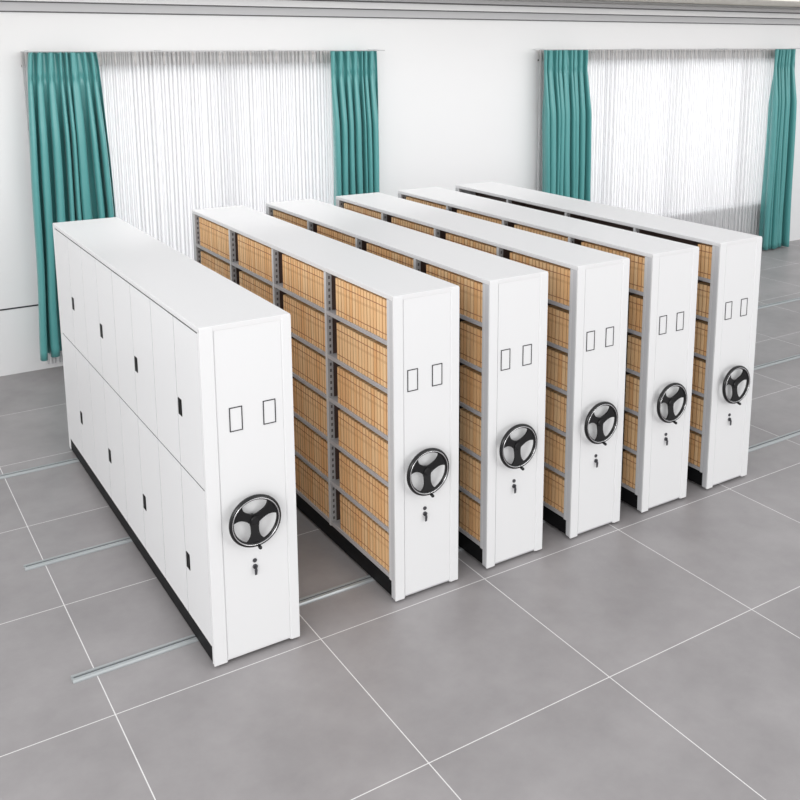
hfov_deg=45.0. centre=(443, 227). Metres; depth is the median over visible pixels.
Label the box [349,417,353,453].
file box
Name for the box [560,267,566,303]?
file box
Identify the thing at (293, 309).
file box
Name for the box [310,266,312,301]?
file box
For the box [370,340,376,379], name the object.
file box
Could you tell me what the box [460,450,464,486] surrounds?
file box
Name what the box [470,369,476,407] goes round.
file box
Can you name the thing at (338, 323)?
file box
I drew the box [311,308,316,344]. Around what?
file box
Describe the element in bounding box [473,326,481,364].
file box
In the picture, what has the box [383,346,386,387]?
file box
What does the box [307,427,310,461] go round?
file box
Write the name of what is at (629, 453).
file box
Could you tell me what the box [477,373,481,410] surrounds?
file box
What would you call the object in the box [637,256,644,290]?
file box
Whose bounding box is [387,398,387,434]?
file box
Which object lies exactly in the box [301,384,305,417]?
file box
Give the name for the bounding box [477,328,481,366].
file box
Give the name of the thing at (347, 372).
file box
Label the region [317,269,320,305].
file box
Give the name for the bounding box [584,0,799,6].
ceiling
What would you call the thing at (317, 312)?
file box
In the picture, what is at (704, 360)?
file box
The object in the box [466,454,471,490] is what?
file box
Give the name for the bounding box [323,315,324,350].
file box
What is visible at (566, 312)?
file box
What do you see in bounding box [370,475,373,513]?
file box
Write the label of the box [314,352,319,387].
file box
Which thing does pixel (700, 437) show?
file box
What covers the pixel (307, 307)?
file box
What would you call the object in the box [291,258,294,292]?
file box
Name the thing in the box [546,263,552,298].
file box
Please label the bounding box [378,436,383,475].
file box
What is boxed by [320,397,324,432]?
file box
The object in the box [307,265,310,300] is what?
file box
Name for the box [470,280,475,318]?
file box
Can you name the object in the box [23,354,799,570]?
rail
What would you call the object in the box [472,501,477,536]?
file box
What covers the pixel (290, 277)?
file box
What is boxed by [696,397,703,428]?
file box
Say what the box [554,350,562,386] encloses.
file box
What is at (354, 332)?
file box
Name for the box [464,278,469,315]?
file box
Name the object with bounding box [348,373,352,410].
file box
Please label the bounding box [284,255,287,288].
file box
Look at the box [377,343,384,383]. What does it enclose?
file box
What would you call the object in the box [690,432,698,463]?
file box
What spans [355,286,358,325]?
file box
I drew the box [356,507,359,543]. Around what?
file box
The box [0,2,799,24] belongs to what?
trim
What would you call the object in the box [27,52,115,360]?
curtain
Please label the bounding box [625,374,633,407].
file box
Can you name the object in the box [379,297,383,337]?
file box
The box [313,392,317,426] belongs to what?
file box
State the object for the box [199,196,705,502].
file folders
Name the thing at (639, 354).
file box
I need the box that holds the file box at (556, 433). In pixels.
[552,432,558,467]
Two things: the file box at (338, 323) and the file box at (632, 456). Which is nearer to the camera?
the file box at (338, 323)
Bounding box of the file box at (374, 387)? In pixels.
[371,386,376,425]
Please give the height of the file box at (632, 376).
0.288 m
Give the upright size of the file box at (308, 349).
0.288 m
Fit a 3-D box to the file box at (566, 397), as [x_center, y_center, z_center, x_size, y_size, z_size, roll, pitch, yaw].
[1.093,1.502,7.840,0.245,0.288,0.043,-7,13,-33]
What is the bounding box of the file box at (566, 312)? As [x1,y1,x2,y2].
[563,311,568,347]
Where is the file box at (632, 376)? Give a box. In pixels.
[629,375,637,408]
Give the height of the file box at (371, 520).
0.288 m
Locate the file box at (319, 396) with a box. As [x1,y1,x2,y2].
[318,395,321,430]
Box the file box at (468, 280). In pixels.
[467,279,472,316]
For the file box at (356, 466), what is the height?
0.288 m
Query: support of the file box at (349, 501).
on the shelving rack at (422, 342)
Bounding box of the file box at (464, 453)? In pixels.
[463,452,467,488]
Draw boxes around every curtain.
[21,51,333,363]
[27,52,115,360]
[330,51,379,205]
[537,49,774,235]
[542,50,591,200]
[759,49,796,249]
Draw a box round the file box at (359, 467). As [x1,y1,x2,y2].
[358,466,362,503]
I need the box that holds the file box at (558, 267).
[557,266,562,302]
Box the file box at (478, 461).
[476,460,480,497]
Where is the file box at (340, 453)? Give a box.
[339,452,343,487]
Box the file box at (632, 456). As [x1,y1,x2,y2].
[629,454,636,487]
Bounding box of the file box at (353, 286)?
[352,285,356,323]
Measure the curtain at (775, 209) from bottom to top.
3.838 m
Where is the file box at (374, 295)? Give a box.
[373,294,377,334]
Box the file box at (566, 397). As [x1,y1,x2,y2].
[564,397,566,431]
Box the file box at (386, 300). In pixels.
[386,300,386,339]
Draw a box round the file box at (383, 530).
[382,529,385,567]
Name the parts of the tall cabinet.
panel, door, door, door, door, door, door, door, door, door, door, recessed handle, door, recessed handle, door, door, panel, door, recessed handle, recessed handle, door, door, label frame, panel, panel, label frame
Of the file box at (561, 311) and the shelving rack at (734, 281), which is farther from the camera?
the shelving rack at (734, 281)
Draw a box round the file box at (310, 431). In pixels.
[309,429,312,463]
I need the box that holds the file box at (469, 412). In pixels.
[466,411,471,448]
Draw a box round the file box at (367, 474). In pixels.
[366,473,370,510]
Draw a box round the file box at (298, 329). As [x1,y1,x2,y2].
[297,301,301,335]
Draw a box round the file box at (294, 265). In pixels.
[293,259,297,293]
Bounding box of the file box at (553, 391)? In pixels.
[550,390,557,425]
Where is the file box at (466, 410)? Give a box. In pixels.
[463,409,468,446]
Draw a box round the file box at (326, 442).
[326,442,327,476]
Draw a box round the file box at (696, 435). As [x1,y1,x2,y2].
[694,434,701,465]
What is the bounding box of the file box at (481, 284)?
[481,284,482,321]
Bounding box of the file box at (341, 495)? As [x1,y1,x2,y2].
[340,494,343,529]
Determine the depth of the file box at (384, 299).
6.71 m
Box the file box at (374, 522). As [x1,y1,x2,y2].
[373,521,376,559]
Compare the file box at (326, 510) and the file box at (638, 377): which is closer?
the file box at (326, 510)
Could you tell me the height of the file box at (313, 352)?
0.288 m
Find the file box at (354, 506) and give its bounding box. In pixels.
[353,505,356,541]
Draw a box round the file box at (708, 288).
[706,285,709,317]
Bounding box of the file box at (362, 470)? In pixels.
[361,469,365,505]
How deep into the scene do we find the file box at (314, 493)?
8.05 m
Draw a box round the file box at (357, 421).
[354,420,358,458]
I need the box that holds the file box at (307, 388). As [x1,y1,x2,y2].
[306,387,310,421]
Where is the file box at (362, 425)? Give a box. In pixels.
[360,424,364,462]
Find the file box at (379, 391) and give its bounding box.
[377,390,382,430]
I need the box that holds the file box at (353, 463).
[352,462,356,499]
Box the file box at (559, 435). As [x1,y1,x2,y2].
[556,434,562,469]
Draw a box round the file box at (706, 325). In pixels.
[704,324,707,355]
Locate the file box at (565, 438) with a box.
[563,438,565,472]
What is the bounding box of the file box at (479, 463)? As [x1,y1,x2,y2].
[479,463,480,498]
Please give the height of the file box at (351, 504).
0.288 m
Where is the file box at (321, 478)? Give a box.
[320,477,323,511]
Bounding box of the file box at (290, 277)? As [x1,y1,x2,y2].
[289,257,292,291]
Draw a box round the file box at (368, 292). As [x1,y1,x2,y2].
[367,291,372,331]
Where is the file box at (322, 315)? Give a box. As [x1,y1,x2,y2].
[321,314,324,350]
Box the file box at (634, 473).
[633,456,635,488]
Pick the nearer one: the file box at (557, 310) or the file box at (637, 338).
the file box at (557, 310)
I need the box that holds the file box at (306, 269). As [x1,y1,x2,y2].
[305,264,308,299]
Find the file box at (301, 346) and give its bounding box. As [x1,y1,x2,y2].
[300,343,304,377]
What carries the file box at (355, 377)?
on the shelving rack at (422, 342)
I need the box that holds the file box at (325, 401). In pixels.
[325,401,326,435]
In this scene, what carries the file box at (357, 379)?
on the shelving rack at (422, 342)
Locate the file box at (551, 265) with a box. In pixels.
[549,264,556,299]
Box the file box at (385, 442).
[384,441,387,480]
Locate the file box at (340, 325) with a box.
[339,323,345,361]
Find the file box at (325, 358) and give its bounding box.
[324,358,325,393]
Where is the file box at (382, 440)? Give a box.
[381,439,386,477]
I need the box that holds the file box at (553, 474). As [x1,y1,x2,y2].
[551,473,557,506]
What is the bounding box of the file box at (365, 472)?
[364,471,368,508]
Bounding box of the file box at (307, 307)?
[306,306,311,341]
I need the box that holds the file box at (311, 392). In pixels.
[310,390,314,425]
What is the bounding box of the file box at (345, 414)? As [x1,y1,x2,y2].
[344,413,348,449]
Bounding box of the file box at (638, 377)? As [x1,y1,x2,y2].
[632,376,639,410]
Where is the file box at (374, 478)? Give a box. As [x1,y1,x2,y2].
[373,477,377,515]
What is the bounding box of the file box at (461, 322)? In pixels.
[460,321,467,358]
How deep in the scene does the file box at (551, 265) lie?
7.75 m
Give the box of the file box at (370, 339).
[368,338,374,377]
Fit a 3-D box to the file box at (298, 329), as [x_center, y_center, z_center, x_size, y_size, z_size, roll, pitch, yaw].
[-1.099,0.742,8.032,0.245,0.288,0.043,-7,13,-33]
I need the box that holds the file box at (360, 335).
[359,334,364,372]
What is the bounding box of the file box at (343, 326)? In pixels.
[342,325,347,362]
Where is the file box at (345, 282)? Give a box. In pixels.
[344,281,347,319]
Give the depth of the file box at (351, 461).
7.43 m
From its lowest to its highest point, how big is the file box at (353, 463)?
0.288 m
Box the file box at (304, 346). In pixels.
[302,345,306,379]
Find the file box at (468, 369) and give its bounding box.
[467,368,473,405]
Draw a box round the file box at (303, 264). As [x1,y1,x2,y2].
[302,263,306,298]
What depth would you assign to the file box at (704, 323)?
8.61 m
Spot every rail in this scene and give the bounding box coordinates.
[0,297,799,478]
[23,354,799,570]
[71,429,799,683]
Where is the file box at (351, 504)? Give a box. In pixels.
[350,503,354,538]
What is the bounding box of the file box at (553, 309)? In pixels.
[552,307,560,343]
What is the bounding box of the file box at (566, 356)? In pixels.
[565,356,567,390]
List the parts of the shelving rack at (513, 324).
panel, shelf, shelf, shelf, shelf, shelf, shelf, label frame, panel, panel, label frame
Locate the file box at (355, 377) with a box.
[354,376,359,414]
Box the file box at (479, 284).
[477,283,482,321]
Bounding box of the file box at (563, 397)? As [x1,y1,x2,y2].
[560,395,566,430]
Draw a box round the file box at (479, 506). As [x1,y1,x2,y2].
[479,506,479,540]
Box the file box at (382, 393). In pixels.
[380,392,386,432]
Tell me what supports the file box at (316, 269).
on the shelving rack at (422, 342)
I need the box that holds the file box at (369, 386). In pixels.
[368,385,373,423]
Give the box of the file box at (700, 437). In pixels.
[698,435,701,466]
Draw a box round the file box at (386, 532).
[385,531,388,569]
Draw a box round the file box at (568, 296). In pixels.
[567,270,569,305]
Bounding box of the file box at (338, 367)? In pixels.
[337,366,342,403]
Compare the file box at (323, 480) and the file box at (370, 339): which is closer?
the file box at (370, 339)
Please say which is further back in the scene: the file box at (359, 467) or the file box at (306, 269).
the file box at (306, 269)
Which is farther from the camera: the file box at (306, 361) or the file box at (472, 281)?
the file box at (306, 361)
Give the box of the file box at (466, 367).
[463,366,470,403]
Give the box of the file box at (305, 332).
[304,305,309,339]
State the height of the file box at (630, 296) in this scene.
0.288 m
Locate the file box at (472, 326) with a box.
[470,325,477,363]
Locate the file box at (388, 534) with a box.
[388,534,388,570]
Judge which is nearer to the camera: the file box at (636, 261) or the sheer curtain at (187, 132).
the file box at (636, 261)
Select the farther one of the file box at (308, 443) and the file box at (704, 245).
the file box at (704, 245)
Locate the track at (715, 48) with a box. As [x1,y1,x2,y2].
[540,48,799,49]
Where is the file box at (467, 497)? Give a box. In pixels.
[466,496,470,532]
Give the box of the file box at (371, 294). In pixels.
[370,293,374,332]
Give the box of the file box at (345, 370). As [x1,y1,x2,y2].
[343,369,347,406]
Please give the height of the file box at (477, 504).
0.288 m
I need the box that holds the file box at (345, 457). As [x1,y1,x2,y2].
[344,456,348,492]
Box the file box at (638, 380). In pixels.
[636,379,639,411]
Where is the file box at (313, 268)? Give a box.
[312,267,315,303]
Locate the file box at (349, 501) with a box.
[348,500,351,536]
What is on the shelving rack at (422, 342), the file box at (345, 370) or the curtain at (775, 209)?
the file box at (345, 370)
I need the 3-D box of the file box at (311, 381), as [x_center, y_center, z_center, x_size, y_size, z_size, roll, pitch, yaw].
[-0.977,1.125,7.915,0.245,0.288,0.043,-7,13,-33]
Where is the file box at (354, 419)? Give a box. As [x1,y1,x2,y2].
[352,418,356,456]
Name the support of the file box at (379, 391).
on the shelving rack at (422, 342)
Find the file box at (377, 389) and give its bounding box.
[374,388,379,427]
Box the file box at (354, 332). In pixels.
[353,330,359,369]
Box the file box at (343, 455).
[342,454,345,490]
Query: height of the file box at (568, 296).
0.288 m
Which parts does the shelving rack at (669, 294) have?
panel, shelf, shelf, shelf, shelf, shelf, shelf, panel, label frame, panel, label frame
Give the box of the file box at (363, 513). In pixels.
[362,512,364,548]
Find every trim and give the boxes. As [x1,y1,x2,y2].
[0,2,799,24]
[0,304,37,310]
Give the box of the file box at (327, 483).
[327,483,328,516]
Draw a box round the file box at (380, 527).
[379,526,382,564]
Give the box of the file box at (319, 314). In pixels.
[318,312,324,348]
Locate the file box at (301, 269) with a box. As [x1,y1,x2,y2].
[300,262,303,296]
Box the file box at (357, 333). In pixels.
[356,332,362,371]
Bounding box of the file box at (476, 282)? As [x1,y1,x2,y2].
[474,281,480,319]
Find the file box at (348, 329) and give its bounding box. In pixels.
[347,328,353,366]
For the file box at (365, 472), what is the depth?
7.24 m
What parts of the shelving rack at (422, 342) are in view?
panel, shelf, shelf, shelf, shelf, shelf, shelf, shelf, shelf, panel, shelf, shelf, shelf, shelf, shelf, shelf, label frame, panel, panel, label frame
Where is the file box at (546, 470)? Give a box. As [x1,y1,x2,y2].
[545,469,550,502]
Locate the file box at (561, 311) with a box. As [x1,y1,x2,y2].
[559,309,568,346]
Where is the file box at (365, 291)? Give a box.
[364,290,367,329]
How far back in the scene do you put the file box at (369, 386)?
7.03 m
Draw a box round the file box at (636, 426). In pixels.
[634,418,637,450]
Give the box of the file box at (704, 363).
[701,362,705,393]
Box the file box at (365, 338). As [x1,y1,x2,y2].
[364,337,370,376]
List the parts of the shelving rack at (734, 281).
panel, panel, shelf, shelf, shelf, shelf, shelf, shelf, panel, label frame, panel, label frame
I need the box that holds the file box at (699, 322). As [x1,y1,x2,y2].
[696,321,706,353]
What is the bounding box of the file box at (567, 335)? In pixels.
[566,313,568,348]
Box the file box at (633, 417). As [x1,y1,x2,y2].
[631,416,637,448]
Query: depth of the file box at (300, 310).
7.92 m
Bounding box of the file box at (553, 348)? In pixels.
[547,347,555,382]
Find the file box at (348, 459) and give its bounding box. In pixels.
[347,458,350,494]
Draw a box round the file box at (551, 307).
[548,306,557,341]
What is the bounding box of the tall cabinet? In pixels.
[52,217,299,666]
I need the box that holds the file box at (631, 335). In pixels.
[627,334,635,368]
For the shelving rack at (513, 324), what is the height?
2.277 m
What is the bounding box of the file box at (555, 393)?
[553,392,560,427]
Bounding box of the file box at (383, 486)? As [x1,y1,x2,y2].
[381,484,386,523]
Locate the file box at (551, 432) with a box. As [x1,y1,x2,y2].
[549,431,555,465]
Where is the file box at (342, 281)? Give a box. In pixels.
[341,280,344,317]
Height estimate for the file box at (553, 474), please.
0.288 m
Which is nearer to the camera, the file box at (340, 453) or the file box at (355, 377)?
the file box at (355, 377)
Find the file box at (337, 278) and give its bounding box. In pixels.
[335,277,340,315]
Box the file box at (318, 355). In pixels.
[317,354,321,389]
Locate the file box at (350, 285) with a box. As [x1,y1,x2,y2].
[349,284,353,322]
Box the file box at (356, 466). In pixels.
[355,464,358,500]
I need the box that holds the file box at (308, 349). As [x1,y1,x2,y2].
[307,348,311,382]
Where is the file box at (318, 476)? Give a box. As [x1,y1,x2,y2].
[317,475,320,508]
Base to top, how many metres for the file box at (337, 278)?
0.288 m
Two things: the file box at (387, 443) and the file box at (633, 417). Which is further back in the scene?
the file box at (633, 417)
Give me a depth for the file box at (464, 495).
7.63 m
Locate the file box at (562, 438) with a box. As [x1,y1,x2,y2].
[559,436,565,471]
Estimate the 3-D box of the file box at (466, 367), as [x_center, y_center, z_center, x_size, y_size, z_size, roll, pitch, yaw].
[0.269,1.206,7.505,0.245,0.288,0.043,-7,13,-33]
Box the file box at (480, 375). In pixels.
[480,375,481,411]
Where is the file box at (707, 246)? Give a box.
[704,245,712,278]
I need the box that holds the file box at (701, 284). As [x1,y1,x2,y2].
[698,282,709,315]
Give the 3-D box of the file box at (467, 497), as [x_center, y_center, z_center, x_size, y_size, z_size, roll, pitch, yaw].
[0.291,2.253,7.669,0.245,0.288,0.043,-7,13,-33]
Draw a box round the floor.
[0,240,799,799]
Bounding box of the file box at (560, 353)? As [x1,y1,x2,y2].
[558,352,565,387]
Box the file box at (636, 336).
[630,335,640,369]
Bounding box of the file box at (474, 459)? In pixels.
[472,458,477,495]
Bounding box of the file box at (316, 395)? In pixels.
[315,394,318,428]
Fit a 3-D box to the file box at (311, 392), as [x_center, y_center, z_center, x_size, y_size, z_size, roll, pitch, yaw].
[-0.978,1.471,7.982,0.245,0.288,0.043,-7,13,-33]
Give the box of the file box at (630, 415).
[627,414,635,447]
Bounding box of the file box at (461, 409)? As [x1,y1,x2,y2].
[460,408,465,444]
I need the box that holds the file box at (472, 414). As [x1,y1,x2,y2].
[470,413,475,450]
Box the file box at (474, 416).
[473,415,479,452]
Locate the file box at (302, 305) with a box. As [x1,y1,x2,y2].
[301,303,307,338]
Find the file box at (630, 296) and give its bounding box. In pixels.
[628,294,637,328]
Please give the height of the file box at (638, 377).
0.288 m
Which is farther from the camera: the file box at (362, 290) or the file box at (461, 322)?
the file box at (461, 322)
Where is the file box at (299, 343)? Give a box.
[298,342,302,376]
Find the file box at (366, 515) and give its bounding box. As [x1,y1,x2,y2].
[365,514,368,551]
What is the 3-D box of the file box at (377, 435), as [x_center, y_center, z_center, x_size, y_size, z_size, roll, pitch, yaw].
[-0.386,1.643,7.098,0.245,0.288,0.043,-7,13,-33]
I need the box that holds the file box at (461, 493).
[459,492,464,527]
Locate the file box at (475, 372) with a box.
[473,371,480,409]
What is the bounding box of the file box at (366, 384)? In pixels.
[365,383,371,421]
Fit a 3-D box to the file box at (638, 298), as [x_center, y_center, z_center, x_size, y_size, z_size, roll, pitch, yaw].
[1.742,0.719,8.176,0.245,0.288,0.043,-7,13,-33]
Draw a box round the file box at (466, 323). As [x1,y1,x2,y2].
[463,322,471,359]
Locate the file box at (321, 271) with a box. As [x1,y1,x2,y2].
[320,270,323,307]
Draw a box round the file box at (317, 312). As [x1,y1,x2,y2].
[316,311,320,347]
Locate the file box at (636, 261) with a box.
[633,255,641,289]
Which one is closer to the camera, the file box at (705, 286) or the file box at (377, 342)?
the file box at (377, 342)
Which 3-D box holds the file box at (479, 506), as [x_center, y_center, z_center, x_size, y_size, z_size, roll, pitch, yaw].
[0.390,2.282,7.522,0.245,0.288,0.043,-7,13,-33]
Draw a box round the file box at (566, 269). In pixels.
[564,268,569,304]
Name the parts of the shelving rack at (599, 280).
panel, shelf, shelf, shelf, shelf, shelf, shelf, panel, label frame, panel, label frame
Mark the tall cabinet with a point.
(178, 379)
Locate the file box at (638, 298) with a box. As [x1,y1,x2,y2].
[636,297,642,331]
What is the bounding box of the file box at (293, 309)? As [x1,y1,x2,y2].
[292,299,297,333]
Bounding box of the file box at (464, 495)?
[462,494,467,529]
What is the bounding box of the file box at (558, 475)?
[555,474,561,508]
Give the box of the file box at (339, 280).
[338,279,342,316]
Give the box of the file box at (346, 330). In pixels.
[345,326,351,364]
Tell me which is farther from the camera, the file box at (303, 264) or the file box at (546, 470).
the file box at (546, 470)
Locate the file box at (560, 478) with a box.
[558,477,564,511]
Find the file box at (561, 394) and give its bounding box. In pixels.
[557,393,564,428]
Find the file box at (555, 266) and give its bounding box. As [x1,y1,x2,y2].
[553,265,559,300]
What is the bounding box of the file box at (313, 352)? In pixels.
[312,351,316,385]
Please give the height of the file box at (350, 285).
0.288 m
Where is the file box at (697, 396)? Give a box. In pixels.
[692,395,700,427]
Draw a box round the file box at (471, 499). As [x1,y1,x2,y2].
[469,498,474,534]
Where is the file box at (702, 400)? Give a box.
[699,399,703,430]
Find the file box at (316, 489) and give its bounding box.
[315,473,318,506]
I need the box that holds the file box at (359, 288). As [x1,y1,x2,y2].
[358,287,362,326]
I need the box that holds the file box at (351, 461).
[350,460,353,496]
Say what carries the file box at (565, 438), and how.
on the shelving rack at (599, 280)
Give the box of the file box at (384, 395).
[383,394,386,434]
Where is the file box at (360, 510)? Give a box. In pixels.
[359,509,362,546]
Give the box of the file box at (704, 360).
[698,359,705,391]
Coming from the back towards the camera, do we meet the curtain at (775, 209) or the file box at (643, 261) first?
the curtain at (775, 209)
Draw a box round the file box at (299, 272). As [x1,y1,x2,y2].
[298,261,301,295]
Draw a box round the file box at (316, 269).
[315,268,317,304]
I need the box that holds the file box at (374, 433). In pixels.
[372,432,376,471]
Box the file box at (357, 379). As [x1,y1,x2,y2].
[356,378,361,416]
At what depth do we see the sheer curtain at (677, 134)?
17.36 m
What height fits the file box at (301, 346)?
0.288 m
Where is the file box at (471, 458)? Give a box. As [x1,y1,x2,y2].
[469,456,474,492]
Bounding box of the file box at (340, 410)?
[338,409,342,445]
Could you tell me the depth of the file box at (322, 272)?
7.49 m
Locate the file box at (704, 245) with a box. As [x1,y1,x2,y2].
[700,244,708,276]
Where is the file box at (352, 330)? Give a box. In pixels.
[350,329,356,367]
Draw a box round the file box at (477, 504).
[475,503,479,539]
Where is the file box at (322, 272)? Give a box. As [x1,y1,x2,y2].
[322,272,323,307]
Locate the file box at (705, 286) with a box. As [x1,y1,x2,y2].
[702,284,709,316]
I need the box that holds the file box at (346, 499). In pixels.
[345,498,348,533]
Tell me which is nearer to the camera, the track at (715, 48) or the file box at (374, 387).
the file box at (374, 387)
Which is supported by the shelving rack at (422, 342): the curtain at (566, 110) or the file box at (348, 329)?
the file box at (348, 329)
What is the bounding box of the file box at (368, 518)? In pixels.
[367,517,370,553]
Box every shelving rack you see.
[192,205,459,600]
[266,199,547,568]
[336,192,629,537]
[398,187,698,512]
[455,181,761,488]
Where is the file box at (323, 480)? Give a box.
[322,479,325,512]
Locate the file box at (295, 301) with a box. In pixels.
[294,300,299,334]
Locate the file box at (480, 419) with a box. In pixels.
[479,419,480,455]
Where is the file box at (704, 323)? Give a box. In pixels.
[700,322,707,354]
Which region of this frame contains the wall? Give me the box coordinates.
[0,0,799,375]
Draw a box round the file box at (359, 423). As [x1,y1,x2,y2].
[357,422,361,460]
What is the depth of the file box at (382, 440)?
6.95 m
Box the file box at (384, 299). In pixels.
[383,298,386,339]
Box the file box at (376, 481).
[375,480,379,518]
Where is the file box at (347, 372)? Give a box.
[346,371,351,408]
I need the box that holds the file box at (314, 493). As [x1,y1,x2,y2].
[313,471,315,504]
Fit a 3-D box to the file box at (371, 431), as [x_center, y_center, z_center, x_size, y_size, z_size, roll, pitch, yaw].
[-0.437,1.629,7.171,0.245,0.288,0.043,-7,13,-33]
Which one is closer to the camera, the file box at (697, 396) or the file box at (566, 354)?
the file box at (566, 354)
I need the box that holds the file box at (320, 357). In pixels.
[319,355,324,390]
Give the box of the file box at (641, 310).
[640,298,642,332]
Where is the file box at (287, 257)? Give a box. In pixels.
[286,256,290,289]
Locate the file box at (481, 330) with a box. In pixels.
[480,330,481,367]
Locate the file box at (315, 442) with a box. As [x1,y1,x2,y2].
[314,433,317,467]
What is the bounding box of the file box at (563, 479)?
[562,479,564,512]
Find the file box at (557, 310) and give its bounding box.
[555,308,565,344]
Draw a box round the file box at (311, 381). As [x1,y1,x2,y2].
[310,349,314,384]
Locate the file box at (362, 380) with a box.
[359,379,364,418]
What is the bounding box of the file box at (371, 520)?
[370,519,373,556]
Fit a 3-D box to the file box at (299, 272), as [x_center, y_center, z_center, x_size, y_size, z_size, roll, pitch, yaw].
[-1.075,0.403,7.928,0.245,0.288,0.043,-7,13,-33]
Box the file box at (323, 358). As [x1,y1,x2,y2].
[322,357,325,392]
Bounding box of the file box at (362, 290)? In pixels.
[361,289,365,328]
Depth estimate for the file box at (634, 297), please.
8.14 m
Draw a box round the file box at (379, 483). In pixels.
[378,482,382,520]
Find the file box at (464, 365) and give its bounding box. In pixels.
[460,364,466,401]
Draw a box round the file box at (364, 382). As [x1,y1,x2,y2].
[362,381,367,420]
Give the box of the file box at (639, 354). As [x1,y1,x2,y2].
[638,339,640,372]
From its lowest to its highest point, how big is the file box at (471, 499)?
0.288 m
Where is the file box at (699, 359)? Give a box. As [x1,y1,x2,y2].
[694,358,703,390]
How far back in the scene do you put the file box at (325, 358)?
7.63 m
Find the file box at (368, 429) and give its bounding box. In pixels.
[366,428,370,466]
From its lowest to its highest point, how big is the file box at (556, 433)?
0.288 m
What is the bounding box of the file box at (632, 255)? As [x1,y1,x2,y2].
[630,254,637,288]
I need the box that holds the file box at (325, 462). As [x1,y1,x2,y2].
[324,440,326,475]
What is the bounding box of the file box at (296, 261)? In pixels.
[295,260,299,294]
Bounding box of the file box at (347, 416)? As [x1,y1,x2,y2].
[346,415,351,451]
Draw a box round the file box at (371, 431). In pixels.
[369,430,373,468]
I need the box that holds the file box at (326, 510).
[325,481,327,515]
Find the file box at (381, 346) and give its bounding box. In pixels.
[380,345,386,385]
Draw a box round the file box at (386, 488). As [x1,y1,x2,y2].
[385,487,387,525]
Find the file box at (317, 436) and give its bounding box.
[316,435,319,469]
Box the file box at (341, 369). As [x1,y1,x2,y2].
[340,368,344,404]
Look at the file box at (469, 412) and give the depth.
7.47 m
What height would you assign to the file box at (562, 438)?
0.288 m
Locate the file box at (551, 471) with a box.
[548,470,554,504]
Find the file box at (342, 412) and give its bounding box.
[341,411,345,447]
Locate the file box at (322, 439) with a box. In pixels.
[321,438,324,473]
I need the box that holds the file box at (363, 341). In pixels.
[362,335,368,374]
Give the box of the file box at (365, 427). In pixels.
[363,426,367,464]
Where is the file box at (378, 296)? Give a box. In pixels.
[376,295,381,335]
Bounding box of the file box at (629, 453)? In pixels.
[626,452,632,485]
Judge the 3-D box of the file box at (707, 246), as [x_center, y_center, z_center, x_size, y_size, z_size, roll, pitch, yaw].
[2.420,0.290,8.545,0.245,0.288,0.043,-7,13,-33]
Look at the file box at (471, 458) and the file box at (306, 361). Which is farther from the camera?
the file box at (306, 361)
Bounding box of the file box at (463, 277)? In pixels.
[460,276,466,314]
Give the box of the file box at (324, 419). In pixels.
[323,399,325,434]
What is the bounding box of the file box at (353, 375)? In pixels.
[351,374,356,412]
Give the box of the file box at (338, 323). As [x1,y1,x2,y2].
[337,322,341,359]
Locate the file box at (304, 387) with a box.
[303,386,307,419]
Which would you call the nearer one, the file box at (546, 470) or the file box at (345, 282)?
the file box at (345, 282)
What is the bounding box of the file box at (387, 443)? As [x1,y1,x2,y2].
[387,443,387,481]
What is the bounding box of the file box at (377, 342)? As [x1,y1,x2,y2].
[374,341,380,381]
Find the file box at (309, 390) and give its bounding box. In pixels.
[308,389,311,422]
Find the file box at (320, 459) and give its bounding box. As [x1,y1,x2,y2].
[319,436,321,471]
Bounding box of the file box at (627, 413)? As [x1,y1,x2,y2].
[624,412,631,445]
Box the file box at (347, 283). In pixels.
[346,282,351,320]
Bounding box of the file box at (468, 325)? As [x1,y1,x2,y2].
[467,323,475,361]
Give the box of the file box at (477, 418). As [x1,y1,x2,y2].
[476,417,480,454]
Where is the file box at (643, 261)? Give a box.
[641,257,644,291]
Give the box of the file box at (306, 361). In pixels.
[305,346,309,381]
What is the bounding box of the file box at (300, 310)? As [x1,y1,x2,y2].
[299,302,304,337]
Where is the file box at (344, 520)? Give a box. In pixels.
[342,496,345,531]
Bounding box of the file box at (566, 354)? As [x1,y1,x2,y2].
[562,353,567,389]
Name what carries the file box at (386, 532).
on the shelving rack at (422, 342)
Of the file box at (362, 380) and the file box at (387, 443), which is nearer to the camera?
the file box at (387, 443)
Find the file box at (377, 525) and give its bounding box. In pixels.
[376,524,379,561]
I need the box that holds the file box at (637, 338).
[634,337,641,371]
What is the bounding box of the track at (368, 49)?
[20,49,384,51]
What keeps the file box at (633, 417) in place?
on the shelving rack at (669, 294)
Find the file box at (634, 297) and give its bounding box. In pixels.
[632,295,642,329]
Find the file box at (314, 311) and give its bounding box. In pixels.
[313,310,318,345]
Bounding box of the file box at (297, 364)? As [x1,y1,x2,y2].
[296,341,299,374]
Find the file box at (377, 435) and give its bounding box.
[375,434,379,473]
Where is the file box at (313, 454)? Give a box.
[312,431,315,465]
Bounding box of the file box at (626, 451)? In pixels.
[622,450,628,483]
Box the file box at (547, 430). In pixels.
[546,429,552,463]
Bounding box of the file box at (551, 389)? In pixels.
[546,388,553,423]
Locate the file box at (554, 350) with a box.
[551,349,558,384]
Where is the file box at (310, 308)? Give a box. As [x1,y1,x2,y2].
[308,307,313,342]
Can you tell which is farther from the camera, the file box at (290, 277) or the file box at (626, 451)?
the file box at (626, 451)
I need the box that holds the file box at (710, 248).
[708,246,711,278]
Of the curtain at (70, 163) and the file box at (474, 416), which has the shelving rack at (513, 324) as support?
the file box at (474, 416)
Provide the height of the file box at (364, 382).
0.288 m

